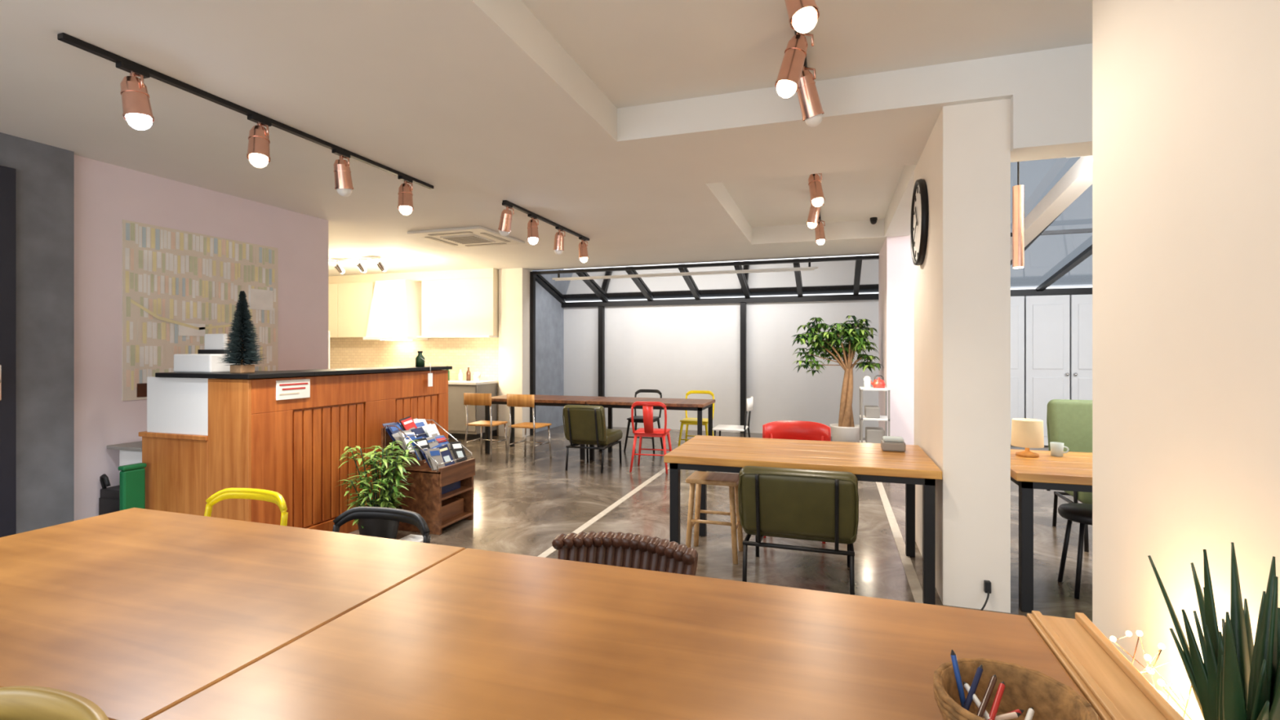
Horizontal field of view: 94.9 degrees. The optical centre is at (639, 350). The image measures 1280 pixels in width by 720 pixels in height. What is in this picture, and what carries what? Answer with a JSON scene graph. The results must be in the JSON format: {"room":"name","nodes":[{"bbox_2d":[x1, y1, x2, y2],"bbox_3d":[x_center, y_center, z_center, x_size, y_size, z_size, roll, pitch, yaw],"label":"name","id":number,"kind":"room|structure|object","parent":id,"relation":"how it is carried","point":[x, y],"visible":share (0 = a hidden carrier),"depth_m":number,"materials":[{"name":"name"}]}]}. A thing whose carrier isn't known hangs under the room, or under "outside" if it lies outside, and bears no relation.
{"room":"common room","nodes":[
{"label":"common room","id":0,"kind":"room"},
{"bbox_2d":[0,132,74,533],"bbox_3d":[-4.575,0.025,1.789,0.190,2.710,4.550,0,0,18],"label":"wall","id":1,"kind":"structure","parent":0,"point":[45,173],"depth_m":3.77,"materials":[{"name":"grey concrete"}]},
{"bbox_2d":[0,165,16,537],"bbox_3d":[-3.970,0.130,3.138,0.119,2.500,0.990,0,0,18],"label":"door","id":2,"kind":"structure","parent":1,"relation":"in","point":[7,175],"depth_m":3.57,"materials":[{"name":"paint"}]},
{"bbox_2d":[106,440,142,472],"bbox_3d":[-3.531,0.812,4.252,0.360,0.295,0.360,0,0,18],"label":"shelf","id":3,"kind":"object","parent":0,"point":[130,453],"visible":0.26,"depth_m":4.12,"materials":[{"name":"white paint"}]},
{"bbox_2d":[74,155,328,520],"bbox_3d":[-3.565,0.025,4.984,0.120,2.710,2.150,0,0,18],"label":"wall","id":4,"kind":"structure","parent":0,"point":[106,194],"depth_m":4.24,"materials":[{"name":"paint"}]},
{"bbox_2d":[121,219,278,400],"bbox_3d":[-3.539,-0.295,4.838,0.020,1.310,1.250,0,0,18],"label":"painting","id":5,"kind":"object","parent":4,"relation":"attached to","point":[179,287],"visible":0.7,"depth_m":4.62,"materials":[{"name":"beige paper"}]},
{"bbox_2d":[329,282,498,435],"bbox_3d":[-4.158,0.025,10.350,4.050,2.710,0.280,0,0,18],"label":"backsplash","id":6,"kind":"structure","parent":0,"point":[481,355],"depth_m":10.02,"materials":[{"name":"tile"}]},
{"bbox_2d":[363,279,427,340],"bbox_3d":[-4.118,-0.680,9.911,0.900,1.000,0.510,0,0,18],"label":"range hood","id":7,"kind":"object","parent":6,"relation":"attached to","point":[395,313],"visible":0.92,"depth_m":9.75,"materials":[{"name":"white paint"}]},
{"bbox_2d":[328,267,498,337],"bbox_3d":[-4.140,-0.775,10.034,3.780,1.110,0.290,0,0,18],"label":"upper cabinet","id":8,"kind":"object","parent":6,"relation":"attached to","point":[460,303],"visible":0.8,"depth_m":9.75,"materials":[{"name":"beige paint"}]},
{"bbox_2d":[498,267,532,437],"bbox_3d":[-2.037,0.025,9.629,0.430,2.710,0.330,0,0,18],"label":"pillar","id":9,"kind":"structure","parent":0,"point":[513,283],"depth_m":9.48,"materials":[{"name":"beige paint"}]},
{"bbox_2d":[0,0,1092,276],"bbox_3d":[-1.145,-1.485,3.890,13.800,0.310,10.680,0,0,18],"label":"ceiling","id":10,"kind":"structure","parent":0,"point":[651,132],"depth_m":3.32,"materials":[{"name":"paint"}]},
{"bbox_2d":[115,62,155,130],"bbox_3d":[-2.322,-1.166,2.711,0.126,0.288,0.126,0,0,18],"label":"track spotlight","id":11,"kind":"object","parent":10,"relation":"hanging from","point":[136,106],"visible":1,"depth_m":2.68,"materials":[{"name":"orange metal"}]},
{"bbox_2d":[57,32,433,189],"bbox_3d":[-2.051,-1.318,3.598,0.040,0.025,2.400,0,0,18],"label":"ceiling track","id":12,"kind":"object","parent":10,"relation":"attached to","point":[64,37],"depth_m":3.07,"materials":[{"name":"black metal"}]},
{"bbox_2d":[246,115,271,168],"bbox_3d":[-2.130,-1.167,3.296,0.126,0.286,0.142,0,0,18],"label":"track spotlight","id":13,"kind":"object","parent":10,"relation":"hanging from","point":[258,153],"visible":1,"depth_m":3.26,"materials":[{"name":"orange metal"}]},
{"bbox_2d":[331,149,353,196],"bbox_3d":[-1.958,-1.167,3.881,0.116,0.286,0.149,0,0,-13],"label":"track spotlight","id":14,"kind":"object","parent":10,"relation":"hanging from","point":[344,187],"visible":1,"depth_m":3.85,"materials":[{"name":"orange metal"}]},
{"bbox_2d":[328,255,388,273],"bbox_3d":[-4.009,-1.225,8.395,1.050,0.210,0.143,0,0,18],"label":"kitchen ceiling light","id":15,"kind":"object","parent":10,"relation":"attached to","point":[380,264],"visible":0.98,"depth_m":8.35,"materials":[{"name":"silver metal"}]},
{"bbox_2d":[397,175,413,215],"bbox_3d":[-1.763,-1.166,4.433,0.120,0.288,0.134,0,0,18],"label":"track spotlight","id":16,"kind":"object","parent":10,"relation":"hanging from","point":[405,206],"visible":1,"depth_m":4.39,"materials":[{"name":"orange metal"}]},
{"bbox_2d":[407,226,524,248],"bbox_3d":[-1.995,-1.308,6.836,0.950,0.045,0.950,0,0,18],"label":"air conditioner","id":17,"kind":"object","parent":10,"relation":"in","point":[474,236],"depth_m":6.68,"materials":[{"name":"white plastic"}]},
{"bbox_2d":[497,202,514,235],"bbox_3d":[-1.197,-1.170,5.251,0.118,0.279,0.168,0,0,-36],"label":"track spotlight","id":18,"kind":"object","parent":10,"relation":"hanging from","point":[504,226],"visible":1,"depth_m":5.22,"materials":[{"name":"orange metal"}]},
{"bbox_2d":[527,213,538,244],"bbox_3d":[-1.026,-1.166,5.654,0.120,0.288,0.134,0,0,18],"label":"track spotlight","id":19,"kind":"object","parent":10,"relation":"hanging from","point":[532,227],"visible":1,"depth_m":5.61,"materials":[{"name":"orange metal"}]},
{"bbox_2d":[502,200,589,240],"bbox_3d":[-0.905,-1.318,6.069,0.040,0.025,1.870,0,0,18],"label":"ceiling track","id":20,"kind":"object","parent":10,"relation":"attached to","point":[514,206],"depth_m":5.89,"materials":[{"name":"black metal"}]},
{"bbox_2d":[553,226,564,254],"bbox_3d":[-0.859,-1.166,6.238,0.114,0.288,0.134,0,0,-29],"label":"track spotlight","id":21,"kind":"object","parent":20,"relation":"attached to","point":[558,247],"visible":1,"depth_m":6.20,"materials":[{"name":"orange metal"}]},
{"bbox_2d":[578,236,588,262],"bbox_3d":[-0.653,-1.165,6.791,0.120,0.289,0.120,0,0,18],"label":"track spotlight","id":22,"kind":"object","parent":20,"relation":"attached to","point":[583,252],"visible":1,"depth_m":6.75,"materials":[{"name":"orange metal"}]},
{"bbox_2d":[774,30,813,97],"bbox_3d":[0.720,-1.354,2.751,0.174,0.332,0.122,0,0,-8],"label":"track spotlight","id":23,"kind":"object","parent":10,"relation":"hanging from","point":[787,83],"visible":0.88,"depth_m":2.71,"materials":[{"name":"orange metal"}]},
{"bbox_2d":[784,0,819,33],"bbox_3d":[0.607,-1.365,2.253,0.115,0.310,0.168,0,0,-33],"label":"track spotlight","id":24,"kind":"object","parent":10,"relation":"hanging from","point":[803,15],"visible":1,"depth_m":2.20,"materials":[{"name":"orange metal"}]},
{"bbox_2d":[796,57,824,127],"bbox_3d":[0.887,-1.358,3.110,0.191,0.324,0.114,0,0,-30],"label":"track spotlight","id":25,"kind":"object","parent":10,"relation":"hanging from","point":[811,107],"visible":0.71,"depth_m":3.07,"materials":[{"name":"orange metal"}]},
{"bbox_2d":[806,202,823,228],"bbox_3d":[1.710,-1.363,5.765,0.124,0.315,0.151,0,0,-31],"label":"track spotlight","id":26,"kind":"object","parent":10,"relation":"hanging from","point":[812,221],"visible":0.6,"depth_m":5.73,"materials":[{"name":"orange metal"}]},
{"bbox_2d":[808,173,824,207],"bbox_3d":[1.453,-1.353,4.867,0.114,0.333,0.166,0,0,-23],"label":"track spotlight","id":27,"kind":"object","parent":10,"relation":"hanging from","point":[816,194],"visible":0.83,"depth_m":4.83,"materials":[{"name":"orange metal"}]},
{"bbox_2d":[814,217,826,244],"bbox_3d":[2.050,-1.361,6.686,0.123,0.318,0.137,0,0,18],"label":"track spotlight","id":28,"kind":"object","parent":10,"relation":"hanging from","point":[819,229],"visible":0.84,"depth_m":6.64,"materials":[{"name":"orange metal"}]},
{"bbox_2d":[870,217,877,224],"bbox_3d":[2.702,-1.502,6.797,0.079,0.075,0.079,0,0,18],"label":"security camera","id":29,"kind":"object","parent":10,"relation":"attached to","point":[873,220],"visible":1,"depth_m":6.77,"materials":[{"name":"black plastic"}]},
{"bbox_2d":[1012,161,1024,268],"bbox_3d":[2.573,-1.052,3.997,0.100,0.975,0.100,0,0,18],"label":"pendant lamp","id":30,"kind":"object","parent":10,"relation":"hanging from","point":[1018,191],"visible":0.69,"depth_m":3.97,"materials":[{"name":"orange metal"}]},
{"bbox_2d":[1010,155,1092,260],"bbox_3d":[3.953,-1.365,5.702,0.160,0.550,3.300,0,0,18],"label":"beam","id":31,"kind":"structure","parent":10,"relation":"attached to","point":[1078,178],"depth_m":5.30,"materials":[{"name":"beige paint"}]},
{"bbox_2d":[532,269,564,432],"bbox_3d":[-1.737,-0.120,10.399,0.220,3.000,1.320,0,0,18],"label":"wall","id":32,"kind":"structure","parent":0,"point":[549,313],"depth_m":10.42,"materials":[{"name":"concrete"}]},
{"bbox_2d":[347,425,1092,622],"bbox_3d":[-0.893,1.428,4.660,13.800,0.104,12.300,0,0,18],"label":"floor","id":33,"kind":"structure","parent":0,"point":[520,507],"depth_m":4.68,"materials":[{"name":"concrete"}]},
{"bbox_2d":[0,685,109,719],"bbox_3d":[-1.046,0.980,0.789,0.426,0.803,0.453,0,0,18],"label":"chair","id":34,"kind":"object","parent":33,"relation":"on","point":[16,702],"visible":1,"depth_m":0.99,"materials":[{"name":"yellow plastic"}]},
{"bbox_2d":[98,474,119,515],"bbox_3d":[-3.536,1.117,4.268,0.340,0.527,0.491,0,0,18],"label":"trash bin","id":35,"kind":"object","parent":33,"relation":"on","point":[108,501],"visible":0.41,"depth_m":4.07,"materials":[{"name":"black plastic"}]},
{"bbox_2d":[118,462,146,511],"bbox_3d":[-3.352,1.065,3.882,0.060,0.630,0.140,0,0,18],"label":"recycling bin","id":36,"kind":"object","parent":33,"relation":"on","point":[131,477],"visible":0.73,"depth_m":3.86,"materials":[{"name":"green plastic"}]},
{"bbox_2d":[0,507,465,719],"bbox_3d":[-1.447,1.005,1.679,1.560,0.750,0.950,0,0,18],"label":"wooden table","id":37,"kind":"object","parent":33,"relation":"on","point":[135,613],"visible":0.7,"depth_m":1.52,"materials":[{"name":"brown wood"}]},
{"bbox_2d":[204,488,288,525],"bbox_3d":[-1.759,0.996,2.371,0.470,0.772,0.491,0,0,18],"label":"metal chair","id":38,"kind":"object","parent":33,"relation":"on","point":[272,496],"visible":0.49,"depth_m":2.59,"materials":[{"name":"yellow metal"}]},
{"bbox_2d":[138,365,452,533],"bbox_3d":[-2.603,0.762,4.805,1.020,1.235,2.070,0,0,18],"label":"counter","id":39,"kind":"object","parent":33,"relation":"on","point":[206,434],"depth_m":3.95,"materials":[{"name":"brown wood"}]},
{"bbox_2d":[173,333,248,373],"bbox_3d":[-2.953,0.013,4.073,0.350,0.265,0.300,0,0,18],"label":"cash register","id":40,"kind":"object","parent":39,"relation":"on","point":[206,360],"visible":0.84,"depth_m":3.95,"materials":[{"name":"white paint"}]},
{"bbox_2d":[218,290,265,373],"bbox_3d":[-2.620,-0.126,3.873,0.282,0.542,0.276,0,0,-19],"label":"fir tree","id":41,"kind":"object","parent":39,"relation":"on","point":[242,349],"visible":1,"depth_m":3.84,"materials":[{"name":"green plastic"}]},
{"bbox_2d":[275,378,310,399],"bbox_3d":[-2.352,0.260,3.991,0.011,0.130,0.260,0,0,18],"label":"notice sign","id":42,"kind":"object","parent":39,"relation":"attached to","point":[290,388],"visible":1,"depth_m":3.98,"materials":[{"name":"white paper"}]},
{"bbox_2d":[415,351,432,386],"bbox_3d":[-1.966,0.160,5.363,0.207,0.320,0.079,0,0,33],"label":"bottle","id":43,"kind":"object","parent":39,"relation":"on","point":[420,359],"visible":0.98,"depth_m":5.36,"materials":[{"name":"green glass"}]},
{"bbox_2d":[328,330,329,368],"bbox_3d":[-5.574,0.510,9.561,0.650,1.700,0.702,0,0,18],"label":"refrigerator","id":44,"kind":"object","parent":33,"relation":"on","point":[328,331],"visible":0.02,"depth_m":9.77,"materials":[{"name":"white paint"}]},
{"bbox_2d":[336,440,421,539],"bbox_3d":[-1.854,1.012,4.201,0.574,0.736,0.529,0,0,32],"label":"potted plant","id":45,"kind":"object","parent":33,"relation":"on","point":[381,528],"visible":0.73,"depth_m":4.15,"materials":[{"name":"green plant"}]},
{"bbox_2d":[332,506,430,543],"bbox_3d":[-1.052,1.000,2.086,0.458,0.764,0.491,0,0,18],"label":"metal chair","id":46,"kind":"object","parent":33,"relation":"on","point":[414,518],"visible":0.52,"depth_m":2.31,"materials":[{"name":"black metal"}]},
{"bbox_2d":[399,533,431,542],"bbox_3d":[-1.650,1.369,4.245,0.180,0.019,0.200,0,0,18],"label":"paper sheet","id":47,"kind":"object","parent":33,"relation":"on","point":[416,538],"visible":0.51,"depth_m":4.27,"materials":[{"name":"white paper"}]},
{"bbox_2d":[381,416,475,534],"bbox_3d":[-1.683,0.956,4.697,0.555,0.847,0.476,0,0,18],"label":"magazine rack","id":48,"kind":"object","parent":33,"relation":"on","point":[442,488],"visible":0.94,"depth_m":4.57,"materials":[{"name":"brown wood"}]},
{"bbox_2d":[448,379,497,439],"bbox_3d":[-4.214,0.930,9.874,3.800,0.900,0.620,0,0,18],"label":"counter","id":49,"kind":"object","parent":33,"relation":"on","point":[456,408],"depth_m":9.13,"materials":[{"name":"white paint"}]},
{"bbox_2d":[446,365,476,381],"bbox_3d":[-3.045,0.360,9.522,0.950,0.240,0.068,0,0,18],"label":"bottles","id":50,"kind":"object","parent":49,"relation":"on","point":[468,373],"visible":0.5,"depth_m":9.43,"materials":[{"name":"white glass"}]},
{"bbox_2d":[475,372,480,382],"bbox_3d":[-2.541,0.405,9.199,0.090,0.150,0.090,0,0,18],"label":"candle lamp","id":51,"kind":"object","parent":49,"relation":"on","point":[477,377],"visible":1,"depth_m":9.17,"materials":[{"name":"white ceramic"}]},
{"bbox_2d":[463,392,507,462],"bbox_3d":[-1.990,0.956,7.570,0.402,0.852,0.455,0,0,15],"label":"chair","id":52,"kind":"object","parent":33,"relation":"on","point":[474,399],"visible":0.94,"depth_m":7.41,"materials":[{"name":"brown wood"}]},
{"bbox_2d":[506,393,551,465],"bbox_3d":[-1.393,0.956,7.375,0.402,0.852,0.455,0,0,21],"label":"chair","id":53,"kind":"object","parent":33,"relation":"on","point":[513,400],"visible":1,"depth_m":7.23,"materials":[{"name":"brown wood"}]},
{"bbox_2d":[484,395,605,459],"bbox_3d":[-1.292,1.005,8.001,1.500,0.750,0.750,0,0,18],"label":"table","id":54,"kind":"object","parent":33,"relation":"on","point":[540,400],"visible":0.49,"depth_m":7.88,"materials":[{"name":"brown wood"}]},
{"bbox_2d":[562,404,622,473],"bbox_3d":[-0.553,1.000,6.982,0.506,0.763,0.715,0,0,18],"label":"lounge chair","id":55,"kind":"object","parent":33,"relation":"on","point":[584,424],"visible":1,"depth_m":6.71,"materials":[{"name":"leather"}]},
{"bbox_2d":[148,547,1101,719],"bbox_3d":[0.035,1.005,1.193,1.555,0.750,0.950,0,0,18],"label":"wooden table","id":56,"kind":"object","parent":33,"relation":"on","point":[477,634],"visible":1,"depth_m":1.21,"materials":[{"name":"brown wood"}]},
{"bbox_2d":[933,657,1098,719],"bbox_3d":[0.602,0.593,0.955,0.226,0.077,0.226,0,0,18],"label":"woven basket","id":57,"kind":"object","parent":56,"relation":"on","point":[1050,699],"visible":0.92,"depth_m":1.01,"materials":[{"name":"wicker"}]},
{"bbox_2d":[950,649,1034,719],"bbox_3d":[0.589,0.572,0.969,0.124,0.100,0.124,0,0,18],"label":"pens","id":58,"kind":"object","parent":57,"relation":"in","point":[966,704],"visible":0.95,"depth_m":0.99,"materials":[{"name":"multicoloured plastic"}]},
{"bbox_2d":[551,531,697,575],"bbox_3d":[-0.112,1.020,1.905,0.523,0.726,0.534,0,0,18],"label":"wicker chair","id":59,"kind":"object","parent":33,"relation":"on","point":[637,551],"visible":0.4,"depth_m":2.10,"materials":[{"name":"brown wicker"}]},
{"bbox_2d":[623,389,663,453],"bbox_3d":[0.062,0.966,8.214,0.442,0.832,0.491,0,0,18],"label":"metal chair","id":60,"kind":"object","parent":33,"relation":"on","point":[637,419],"visible":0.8,"depth_m":8.21,"materials":[{"name":"black metal"}]},
{"bbox_2d":[586,396,715,460],"bbox_3d":[0.152,1.005,7.527,1.500,0.750,0.750,0,0,18],"label":"table","id":61,"kind":"object","parent":33,"relation":"on","point":[610,402],"visible":0.77,"depth_m":7.37,"materials":[{"name":"brown wood"}]},
{"bbox_2d":[629,401,671,474],"bbox_3d":[0.138,0.976,6.832,0.442,0.812,0.491,0,0,12],"label":"metal chair","id":62,"kind":"object","parent":33,"relation":"on","point":[648,430],"visible":0.98,"depth_m":6.67,"materials":[{"name":"red metal"}]},
{"bbox_2d":[677,390,714,446],"bbox_3d":[0.774,0.966,7.981,0.442,0.832,0.491,0,0,18],"label":"metal chair","id":63,"kind":"object","parent":33,"relation":"on","point":[686,421],"visible":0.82,"depth_m":7.98,"materials":[{"name":"yellow metal"}]},
{"bbox_2d":[685,471,742,564],"bbox_3d":[0.508,1.116,3.990,0.353,0.531,0.293,0,0,18],"label":"wooden stool","id":64,"kind":"object","parent":33,"relation":"on","point":[698,477],"visible":0.88,"depth_m":3.92,"materials":[{"name":"brown wood"}]},
{"bbox_2d":[712,395,752,437],"bbox_3d":[1.141,0.971,7.151,0.455,0.822,0.402,0,0,18],"label":"chair","id":65,"kind":"object","parent":33,"relation":"on","point":[748,407],"visible":0.7,"depth_m":7.01,"materials":[{"name":"white paint"}]},
{"bbox_2d":[762,420,831,543],"bbox_3d":[1.191,0.970,4.500,0.513,0.822,0.477,0,0,18],"label":"shell chair","id":66,"kind":"object","parent":33,"relation":"on","point":[782,429],"visible":0.38,"depth_m":4.69,"materials":[{"name":"plastic"}]},
{"bbox_2d":[737,466,858,595],"bbox_3d":[0.960,1.020,3.539,0.646,0.724,0.715,0,0,18],"label":"lounge chair","id":67,"kind":"object","parent":33,"relation":"on","point":[798,504],"visible":0.98,"depth_m":3.26,"materials":[{"name":"leather"}]},
{"bbox_2d":[663,435,942,604],"bbox_3d":[1.020,1.010,3.801,1.540,0.740,0.918,0,0,18],"label":"desk","id":68,"kind":"object","parent":33,"relation":"on","point":[868,462],"visible":0.89,"depth_m":3.57,"materials":[{"name":"brown wood"}]},
{"bbox_2d":[880,435,906,452],"bbox_3d":[1.632,0.598,3.790,0.140,0.085,0.120,0,0,18],"label":"glass block","id":69,"kind":"object","parent":68,"relation":"on","point":[888,443],"visible":1,"depth_m":3.74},
{"bbox_2d":[791,315,880,442],"bbox_3d":[2.505,0.466,7.491,1.118,1.829,0.837,0,0,18],"label":"tree","id":70,"kind":"object","parent":33,"relation":"on","point":[846,430],"visible":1,"depth_m":7.41,"materials":[{"name":"green plant"}]},
{"bbox_2d":[859,386,889,443],"bbox_3d":[2.667,0.900,6.692,0.300,0.960,0.380,0,0,18],"label":"shelf","id":71,"kind":"object","parent":33,"relation":"on","point":[873,434],"visible":0.63,"depth_m":6.57,"materials":[{"name":"white metal"}]},
{"bbox_2d":[863,376,870,388],"bbox_3d":[2.563,0.352,6.631,0.070,0.135,0.070,0,0,18],"label":"candle lamp","id":72,"kind":"object","parent":71,"relation":"on","point":[867,380],"visible":1,"depth_m":6.61,"materials":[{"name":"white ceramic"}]},
{"bbox_2d":[870,374,885,388],"bbox_3d":[2.712,0.347,6.694,0.140,0.147,0.160,0,0,-36],"label":"kettle","id":73,"kind":"object","parent":71,"relation":"on","point":[877,384],"visible":0.99,"depth_m":6.64,"materials":[{"name":"metal"}]},
{"bbox_2d":[1010,448,1092,613],"bbox_3d":[2.827,1.010,3.262,1.500,0.740,0.848,0,0,18],"label":"desk","id":74,"kind":"object","parent":33,"relation":"on","point":[1073,471],"visible":0.24,"depth_m":3.11,"materials":[{"name":"brown wood"}]},
{"bbox_2d":[1010,417,1044,457],"bbox_3d":[2.366,0.530,3.591,0.170,0.220,0.170,0,0,18],"label":"table lamp","id":75,"kind":"object","parent":74,"relation":"on","point":[1028,433],"visible":1,"depth_m":3.53,"materials":[{"name":"beige fabric"}]},
{"bbox_2d":[1049,441,1069,457],"bbox_3d":[2.553,0.600,3.588,0.090,0.080,0.070,0,0,-12],"label":"coffee mug","id":76,"kind":"object","parent":74,"relation":"on","point":[1056,448],"visible":1,"depth_m":3.56,"materials":[{"name":"white ceramic"}]},
{"bbox_2d":[1046,399,1092,551],"bbox_3d":[3.486,0.882,4.279,0.752,0.999,0.744,0,0,18],"label":"armchair","id":77,"kind":"object","parent":33,"relation":"on","point":[1068,422],"visible":0.2,"depth_m":4.56,"materials":[{"name":"fabric"}]},
{"bbox_2d":[1057,502,1092,599],"bbox_3d":[2.595,1.146,3.359,0.340,0.472,0.340,0,0,18],"label":"stool","id":78,"kind":"object","parent":33,"relation":"on","point":[1082,513],"visible":0.43,"depth_m":3.33,"materials":[{"name":"black plastic"}]},
{"bbox_2d":[1026,610,1185,719],"bbox_3d":[0.807,0.996,0.856,0.116,0.768,1.130,0,0,18],"label":"wooden ledge","id":79,"kind":"object","parent":33,"relation":"on","point":[1116,690],"visible":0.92,"depth_m":1.15,"materials":[{"name":"brown wood"}]},
{"bbox_2d":[564,294,1071,437],"bbox_3d":[2.948,0.280,9.636,9.600,2.200,0.150,0,0,18],"label":"wall","id":80,"kind":"structure","parent":0,"point":[675,350],"depth_m":10.08,"materials":[{"name":"white paint"}]},
{"bbox_2d":[529,213,1092,435],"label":"metal frame","id":81,"kind":"structure","parent":80,"relation":"in","point":[1041,290],"depth_m":9.63,"materials":[{"name":"black metal"}]},
{"bbox_2d":[551,262,817,280],"bbox_3d":[0.549,-1.219,9.060,4.200,0.123,0.040,0,0,18],"label":"light","id":82,"kind":"object","parent":81,"relation":"attached to","point":[809,268],"visible":0.95,"depth_m":8.98,"materials":[{"name":"white paint"}]},
{"bbox_2d":[532,156,1092,302],"bbox_3d":[2.184,-1.300,7.272,9.180,0.760,4.780,0,0,18],"label":"glass","id":83,"kind":"object","parent":81,"relation":"attached to","point":[1048,254],"depth_m":8.73,"materials":[{"name":"glass"}]},
{"bbox_2d":[1010,294,1092,445],"bbox_3d":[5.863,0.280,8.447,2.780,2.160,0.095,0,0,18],"label":"wardrobe","id":84,"kind":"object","parent":81,"relation":"attached to","point":[1046,317],"depth_m":8.44,"materials":[{"name":"white paint"}]},
{"bbox_2d":[878,235,914,444],"bbox_3d":[3.407,0.025,7.344,0.700,2.710,1.280,0,0,18],"label":"wall pier","id":85,"kind":"object","parent":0,"point":[895,264],"visible":0.29,"depth_m":6.81,"materials":[{"name":"paint"}]},
{"bbox_2d":[914,98,1010,613],"bbox_3d":[1.986,0.025,3.716,0.320,2.710,1.200,0,0,18],"label":"column","id":86,"kind":"structure","parent":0,"point":[962,282],"depth_m":3.16,"materials":[{"name":"white paint"}]},
{"bbox_2d":[910,178,928,266],"bbox_3d":[1.871,-0.860,3.943,0.040,0.570,0.570,0,0,18],"label":"wall clock","id":87,"kind":"object","parent":86,"relation":"attached to","point":[919,220],"depth_m":3.88,"materials":[{"name":"plastic"}]},
{"bbox_2d":[980,580,991,610],"bbox_3d":[1.733,1.299,3.032,0.315,0.158,0.041,0,0,-37],"label":"power cable","id":88,"kind":"object","parent":86,"relation":"attached to","point":[987,584],"visible":0.63,"depth_m":3.10,"materials":[{"name":"black plastic"}]},
{"bbox_2d":[1010,43,1092,162],"bbox_3d":[3.643,-1.295,2.621,3.510,0.490,0.250,0,0,18],"label":"header beam","id":89,"kind":"structure","parent":0,"point":[1051,99],"depth_m":3.00,"materials":[{"name":"paint"}]},
{"bbox_2d":[1092,0,1279,719],"bbox_3d":[0.785,-0.080,-0.236,0.200,2.920,4.040,0,0,18],"label":"wall","id":90,"kind":"structure","parent":0,"point":[1186,93],"depth_m":1.29,"materials":[{"name":"beige paint"}]},
{"bbox_2d":[1156,689,1189,719],"bbox_3d":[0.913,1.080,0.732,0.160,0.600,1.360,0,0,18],"label":"window sill","id":91,"kind":"structure","parent":90,"relation":"attached to","point":[1161,692],"depth_m":1.29,"materials":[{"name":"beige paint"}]},
{"bbox_2d":[1110,630,1201,719],"bbox_3d":[1.058,0.696,1.177,0.074,0.162,0.369,0,0,18],"label":"fairy lights","id":92,"kind":"object","parent":91,"relation":"on","point":[1139,633],"visible":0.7,"depth_m":1.20,"materials":[{"name":"white plastic"}]},
{"bbox_2d":[1147,542,1279,719],"bbox_3d":[0.958,0.551,0.926,0.156,0.458,0.386,0,0,25],"label":"potted snake plant","id":93,"kind":"object","parent":91,"relation":"on","point":[1238,678],"visible":1,"depth_m":0.94,"materials":[{"name":"green plant"}]}
]}

